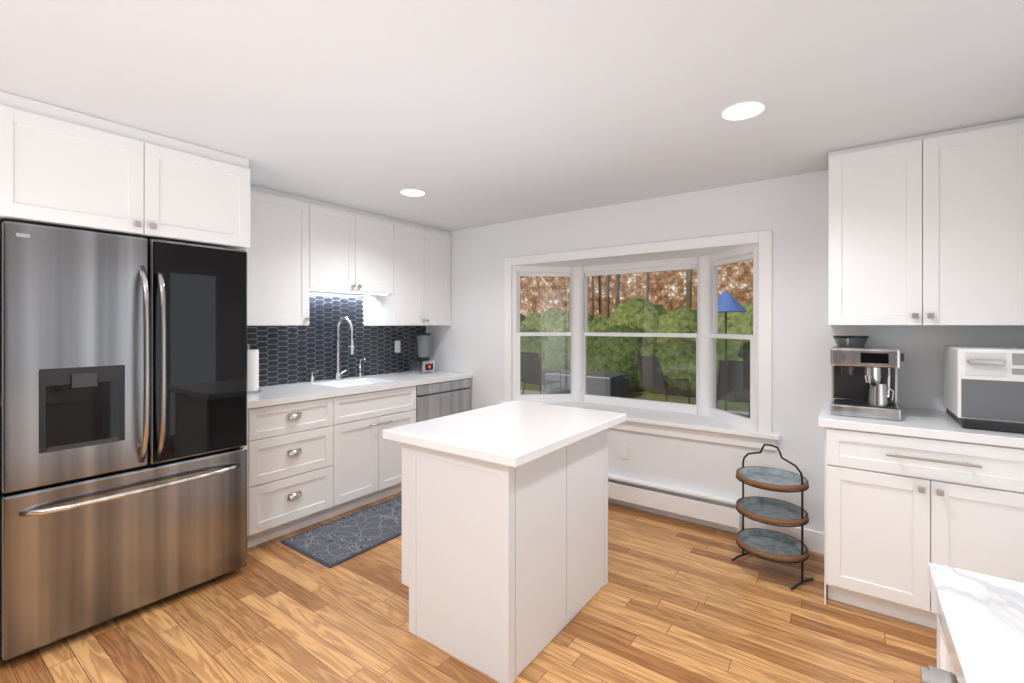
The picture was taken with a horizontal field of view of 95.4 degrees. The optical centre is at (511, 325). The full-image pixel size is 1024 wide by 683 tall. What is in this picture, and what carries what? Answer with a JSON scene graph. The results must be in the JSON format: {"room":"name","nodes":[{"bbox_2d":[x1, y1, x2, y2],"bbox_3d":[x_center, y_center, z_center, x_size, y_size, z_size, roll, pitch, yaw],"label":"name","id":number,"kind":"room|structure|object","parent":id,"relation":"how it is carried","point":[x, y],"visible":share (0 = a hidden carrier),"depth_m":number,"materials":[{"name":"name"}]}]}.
{"room":"kitchen","nodes":[
{"label":"kitchen","id":0,"kind":"room"},
{"bbox_2d":[262,292,408,386],"bbox_3d":[-2.709,0.195,2.388,0.120,2.350,6.280,0,0,36],"label":"wall","id":1,"kind":"structure","parent":0,"point":[332,379],"depth_m":3.92,"materials":[{"name":"white paint"}]},
{"bbox_2d":[0,91,249,249],"bbox_3d":[-2.062,0.221,2.436,0.862,2.298,0.967,0,0,36],"label":"upper cabinet","id":2,"kind":"object","parent":1,"relation":"attached to","point":[63,168],"visible":1,"depth_m":2.11,"materials":[{"name":"white wood"}]},
{"bbox_2d":[244,185,255,325],"bbox_3d":[-1.914,-0.464,3.073,0.350,0.928,0.232,0,0,36],"label":"upper cabinet","id":3,"kind":"object","parent":1,"relation":"attached to","point":[251,252],"depth_m":3.06,"materials":[{"name":"white wood"}]},
{"bbox_2d":[256,186,319,325],"bbox_3d":[-1.729,-0.464,3.328,0.350,0.928,0.518,0,0,36],"label":"upper cabinet","id":4,"kind":"object","parent":1,"relation":"attached to","point":[287,225],"depth_m":3.25,"materials":[{"name":"white wood"}]},
{"bbox_2d":[247,292,425,386],"bbox_3d":[-1.504,0.092,3.937,0.006,0.720,2.112,0,0,36],"label":"backsplash","id":5,"kind":"structure","parent":1,"relation":"attached to","point":[292,354],"depth_m":3.90,"materials":[{"name":"blue tile"}]},
{"bbox_2d":[395,341,400,352],"bbox_3d":[-1.099,0.203,4.482,0.008,0.115,0.070,0,0,36],"label":"outlet","id":6,"kind":"object","parent":5,"relation":"attached to","point":[397,346],"visible":1,"depth_m":4.48,"materials":[{"name":"white plastic"}]},
{"bbox_2d":[320,201,395,296],"bbox_3d":[-1.385,-0.599,3.801,0.350,0.658,0.771,0,0,36],"label":"upper cabinet","id":7,"kind":"object","parent":1,"relation":"attached to","point":[358,248],"depth_m":3.71,"materials":[{"name":"white wood"}]},
{"bbox_2d":[368,219,450,325],"bbox_3d":[-0.967,-0.464,4.376,0.350,0.928,0.767,0,0,36],"label":"upper cabinet","id":8,"kind":"object","parent":1,"relation":"attached to","point":[397,272],"depth_m":4.25,"materials":[{"name":"white wood"}]},
{"bbox_2d":[0,491,936,682],"bbox_3d":[-0.906,1.395,1.079,4.735,0.050,6.280,0,0,36],"label":"floor","id":9,"kind":"structure","parent":0,"point":[673,600],"depth_m":2.09,"materials":[{"name":"brown wood"}]},
{"bbox_2d":[0,221,246,660],"bbox_3d":[-2.021,0.477,2.414,0.902,1.785,0.920,0,0,36],"label":"fridge","id":10,"kind":"object","parent":9,"relation":"on","point":[123,423],"visible":1,"depth_m":2.10,"materials":[{"name":"grey metal"}]},
{"bbox_2d":[243,397,342,547],"bbox_3d":[-1.666,0.933,3.186,0.620,0.874,0.706,0,0,36],"label":"base cabinet","id":11,"kind":"object","parent":9,"relation":"on","point":[318,451],"depth_m":3.01,"materials":[{"name":"white wood"}]},
{"bbox_2d":[247,371,472,408],"bbox_3d":[-1.248,0.475,3.750,0.632,0.040,2.110,0,0,36],"label":"countertop","id":12,"kind":"structure","parent":11,"relation":"on","point":[312,390],"depth_m":3.48,"materials":[{"name":"white stone"}]},
{"bbox_2d":[247,344,260,393],"bbox_3d":[-1.780,0.289,3.147,0.150,0.329,0.150,0,0,36],"label":"paper towel","id":13,"kind":"object","parent":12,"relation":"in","point":[252,371],"visible":0.62,"depth_m":3.12,"materials":[{"name":"white paper"}]},
{"bbox_2d":[310,370,317,380],"bbox_3d":[-1.571,0.404,3.701,0.086,0.100,0.028,0,0,36],"label":"soap dispenser","id":14,"kind":"object","parent":12,"relation":"on","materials":[{"name":"white plastic"}]},
{"bbox_2d":[331,317,354,380],"bbox_3d":[-1.363,0.192,3.870,0.243,0.525,0.116,0,0,36],"label":"faucet","id":15,"kind":"object","parent":12,"relation":"on","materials":[{"name":"silver metal"}]},
{"bbox_2d":[343,381,374,384],"bbox_3d":[-1.269,0.586,3.741,0.406,0.205,0.536,0,0,36],"label":"sink","id":16,"kind":"object","parent":12,"relation":"in","point":[344,382],"depth_m":3.96,"materials":[{"name":"white ceramic"}]},
{"bbox_2d":[359,358,365,376],"bbox_3d":[-1.304,0.367,4.063,0.088,0.174,0.024,0,0,36],"label":"soap dispenser","id":17,"kind":"object","parent":12,"relation":"on","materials":[{"name":"silver metal"}]},
{"bbox_2d":[411,333,434,373],"bbox_3d":[-0.856,0.262,4.491,0.176,0.384,0.160,0,0,36],"label":"blender","id":18,"kind":"object","parent":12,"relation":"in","point":[423,364],"visible":1,"depth_m":4.44,"materials":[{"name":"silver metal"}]},
{"bbox_2d":[280,495,401,567],"bbox_3d":[-0.935,1.364,3.213,0.540,0.010,1.060,0,0,36],"label":"mat","id":19,"kind":"object","parent":9,"relation":"on","point":[336,542],"visible":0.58,"depth_m":3.02,"materials":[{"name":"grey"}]},
{"bbox_2d":[343,385,415,512],"bbox_3d":[-1.268,0.933,3.734,0.620,0.874,0.766,0,0,36],"label":"base cabinet","id":20,"kind":"object","parent":9,"relation":"on","point":[372,464],"depth_m":3.52,"materials":[{"name":"white wood"}]},
{"bbox_2d":[415,378,471,422],"bbox_3d":[-0.824,0.934,4.317,0.592,0.871,0.692,0,0,36],"label":"dishwasher","id":21,"kind":"object","parent":9,"relation":"on","point":[439,399],"visible":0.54,"depth_m":4.11,"materials":[{"name":"grey metal"}]},
{"bbox_2d":[383,401,625,682],"bbox_3d":[0.015,0.925,2.347,0.755,0.889,1.045,0,0,36],"label":"kitchen island","id":22,"kind":"object","parent":9,"relation":"on","point":[504,542],"visible":1,"depth_m":1.98,"materials":[{"name":"white paint"}]},
{"bbox_2d":[731,444,813,589],"bbox_3d":[1.449,1.016,2.606,0.403,0.704,0.352,0,0,36],"label":"tiered stand","id":23,"kind":"object","parent":9,"relation":"on","point":[777,546],"visible":0.98,"depth_m":2.60,"materials":[{"name":"black metal"}]},
{"bbox_2d":[818,402,1023,628],"bbox_3d":[2.049,0.912,2.252,0.924,0.915,0.658,0,0,36],"label":"base cabinet","id":24,"kind":"object","parent":9,"relation":"on","point":[910,495],"visible":0.94,"depth_m":2.09,"materials":[{"name":"white wood"}]},
{"bbox_2d":[830,336,903,420],"bbox_3d":[1.839,0.256,2.421,0.300,0.397,0.431,0,0,36],"label":"espresso machine","id":25,"kind":"object","parent":24,"relation":"on","point":[864,380],"visible":1,"depth_m":2.35,"materials":[{"name":"silver metal"}]},
{"bbox_2d":[944,346,1023,433],"bbox_3d":[2.253,0.279,2.139,0.350,0.350,0.440,0,0,36],"label":"machine","id":26,"kind":"object","parent":24,"relation":"on","point":[983,387],"visible":1,"depth_m":2.04,"materials":[{"name":"white plastic"}]},
{"bbox_2d":[920,562,1023,682],"bbox_3d":[0.416,0.909,-0.178,0.710,0.921,2.200,0,0,36],"label":"table","id":27,"kind":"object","parent":9,"relation":"on","point":[980,627],"depth_m":0.72,"materials":[{"name":"white stone"}]},
{"bbox_2d":[0,0,1023,230],"bbox_3d":[-0.906,-0.955,1.079,4.735,0.050,6.280,0,0,36],"label":"ceiling","id":28,"kind":"structure","parent":0,"point":[464,114],"depth_m":1.81,"materials":[{"name":"white paint"}]},
{"bbox_2d":[400,188,425,196],"bbox_3d":[-0.691,-0.926,3.246,0.180,0.012,0.180,0,0,36],"label":"recessed light","id":29,"kind":"object","parent":28,"relation":"in","point":[412,192],"visible":1,"depth_m":3.25,"materials":[{"name":"white plastic"}]},
{"bbox_2d":[720,100,766,120],"bbox_3d":[0.997,-0.926,2.011,0.180,0.012,0.180,0,0,36],"label":"recessed light","id":30,"kind":"object","parent":28,"relation":"in","point":[743,110],"visible":1,"depth_m":2.01,"materials":[{"name":"white plastic"}]},
{"bbox_2d":[426,170,1023,532],"bbox_3d":[0.904,0.195,3.571,4.575,2.350,0.120,0,0,36],"label":"wall","id":31,"kind":"structure","parent":0,"point":[791,212],"depth_m":3.06,"materials":[{"name":"white paint"}]},
{"bbox_2d":[620,443,628,459],"bbox_3d":[0.852,0.953,3.529,0.070,0.115,0.008,0,0,36],"label":"electrical outlet","id":32,"kind":"object","parent":31,"relation":"attached to","point":[624,451],"visible":1,"depth_m":3.53,"materials":[{"name":"white plastic"}]},
{"bbox_2d":[505,230,771,433],"bbox_3d":[0.934,0.040,3.765,2.110,1.290,0.510,0,0,36],"label":"window trim","id":33,"kind":"structure","parent":31,"relation":"in","point":[763,239],"depth_m":3.29,"materials":[{"name":"white wood"}]},
{"bbox_2d":[608,473,740,530],"bbox_3d":[0.710,1.248,3.597,1.920,0.205,0.066,0,0,36],"label":"baseboard heater","id":34,"kind":"object","parent":31,"relation":"attached to","point":[712,509],"visible":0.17,"depth_m":3.26,"materials":[{"name":"white metal"}]},
{"bbox_2d":[744,516,823,554],"bbox_3d":[0.757,1.305,3.594,2.790,0.130,0.014,0,0,36],"label":"baseboard","id":35,"kind":"structure","parent":31,"relation":"attached to","point":[813,540],"depth_m":2.85,"materials":[{"name":"white"}]},
{"bbox_2d":[828,117,1023,325],"bbox_3d":[2.142,-0.464,2.353,0.892,0.928,0.387,0,0,36],"label":"upper cabinet","id":36,"kind":"object","parent":31,"relation":"attached to","point":[926,230],"visible":1,"depth_m":2.24,"materials":[{"name":"white wood"}]},
{"bbox_3d":[0.982,0.195,3.830,2.020,2.350,0.389,0,0,36],"label":"wall","id":37,"kind":"structure","parent":0,"visible":0},
{"bbox_2d":[512,243,758,431],"bbox_3d":[0.934,0.077,3.764,2.044,1.215,0.491,0,0,36],"label":"window bay","id":38,"kind":"object","parent":37,"relation":"attached to","point":[706,335],"visible":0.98,"depth_m":3.80,"materials":[{"name":"white wood"}]},
{"bbox_2d":[499,401,779,450],"bbox_3d":[0.927,0.738,3.755,2.200,0.105,0.535,0,0,36],"label":"window sill","id":39,"kind":"structure","parent":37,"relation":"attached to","point":[692,426],"depth_m":3.33,"materials":[{"name":"white wood"}]},
{"label":"outside","id":40,"kind":"structure","parent":0,"visible":0},
{"bbox_2d":[520,382,748,417],"bbox_3d":[11.746,1.620,20.421,55.000,0.100,39.870,0,0,36],"label":"ground","id":41,"kind":"structure","parent":40,"point":[671,399],"depth_m":10.03,"materials":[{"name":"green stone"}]},
{"bbox_2d":[520,352,561,394],"bbox_3d":[0.583,1.060,9.837,0.747,1.028,0.612,0,0,-44],"label":"patio chair","id":42,"kind":"object","parent":41,"relation":"on","point":[533,374],"depth_m":9.66,"materials":[{"name":"grey"}]},
{"bbox_2d":[545,370,628,397],"bbox_3d":[1.677,1.320,10.475,1.600,0.500,1.000,0,0,36],"label":"patio table","id":43,"kind":"object","parent":41,"relation":"on","point":[591,383],"depth_m":10.10,"materials":[{"name":"grey"}]},
{"bbox_2d":[592,276,593,315],"bbox_3d":[4.757,-2.988,27.399,0.148,9.115,0.148,0,0,12],"label":"trunk","id":44,"kind":"object","parent":41,"relation":"on","point":[592,276],"depth_m":27.35,"materials":[{"name":"grey"}]},
{"bbox_2d":[598,276,601,313],"bbox_3d":[5.182,-5.876,27.743,0.399,14.895,0.202,0,0,24],"label":"trunk","id":45,"kind":"object","parent":41,"relation":"on","point":[599,281],"depth_m":27.66,"materials":[{"name":"grey"}]},
{"bbox_2d":[606,275,609,317],"bbox_3d":[5.292,-4.491,25.691,0.302,12.125,0.213,0,0,15],"label":"trunk","id":46,"kind":"object","parent":41,"relation":"on","point":[607,280],"depth_m":25.59,"materials":[{"name":"grey"}]},
{"bbox_2d":[615,274,619,307],"bbox_3d":[5.425,-5.568,23.773,0.445,14.279,0.246,0,0,24],"label":"trunk","id":47,"kind":"object","parent":41,"relation":"on","point":[617,293],"depth_m":23.69,"materials":[{"name":"grey"}]},
{"bbox_2d":[520,297,752,402],"bbox_3d":[4.836,0.501,11.566,26.299,3.106,4.241,0,0,36],"label":"hedge","id":48,"kind":"object","parent":41,"relation":"on","point":[665,355],"depth_m":11.56,"materials":[{"name":"green plant"}]},
{"bbox_2d":[520,259,752,316],"bbox_3d":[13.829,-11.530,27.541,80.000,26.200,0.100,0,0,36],"label":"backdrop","id":49,"kind":"object","parent":41,"relation":"on","point":[655,288],"depth_m":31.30,"materials":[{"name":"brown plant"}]},
{"bbox_2d":[646,272,648,301],"bbox_3d":[7.452,-5.649,25.461,0.371,14.439,0.151,0,0,30],"label":"trunk","id":50,"kind":"object","parent":41,"relation":"on","point":[647,281],"depth_m":25.43,"materials":[{"name":"grey"}]},
{"bbox_2d":[636,355,689,403],"bbox_3d":[2.752,1.060,8.517,0.747,1.028,0.612,0,0,-24],"label":"patio chair","id":51,"kind":"object","parent":41,"relation":"on","point":[647,365],"depth_m":8.38,"materials":[{"name":"grey"}]},
{"bbox_2d":[687,269,691,308],"bbox_3d":[8.623,-3.544,22.620,0.354,10.233,0.231,0,0,18],"label":"trunk","id":52,"kind":"object","parent":41,"relation":"on","point":[689,297],"depth_m":22.53,"materials":[{"name":"grey"}]},
{"bbox_2d":[718,291,746,410],"bbox_3d":[3.938,0.470,8.585,0.720,2.200,0.720,0,0,36],"label":"umbrella","id":53,"kind":"object","parent":41,"relation":"on","point":[737,306],"depth_m":8.42,"materials":[{"name":"blue fabric"}]},
{"bbox_2d":[716,360,749,416],"bbox_3d":[3.643,1.060,7.617,0.612,1.028,0.747,0,0,16],"label":"patio chair","id":54,"kind":"object","parent":41,"relation":"on","point":[737,383],"depth_m":7.38,"materials":[{"name":"grey"}]}
]}

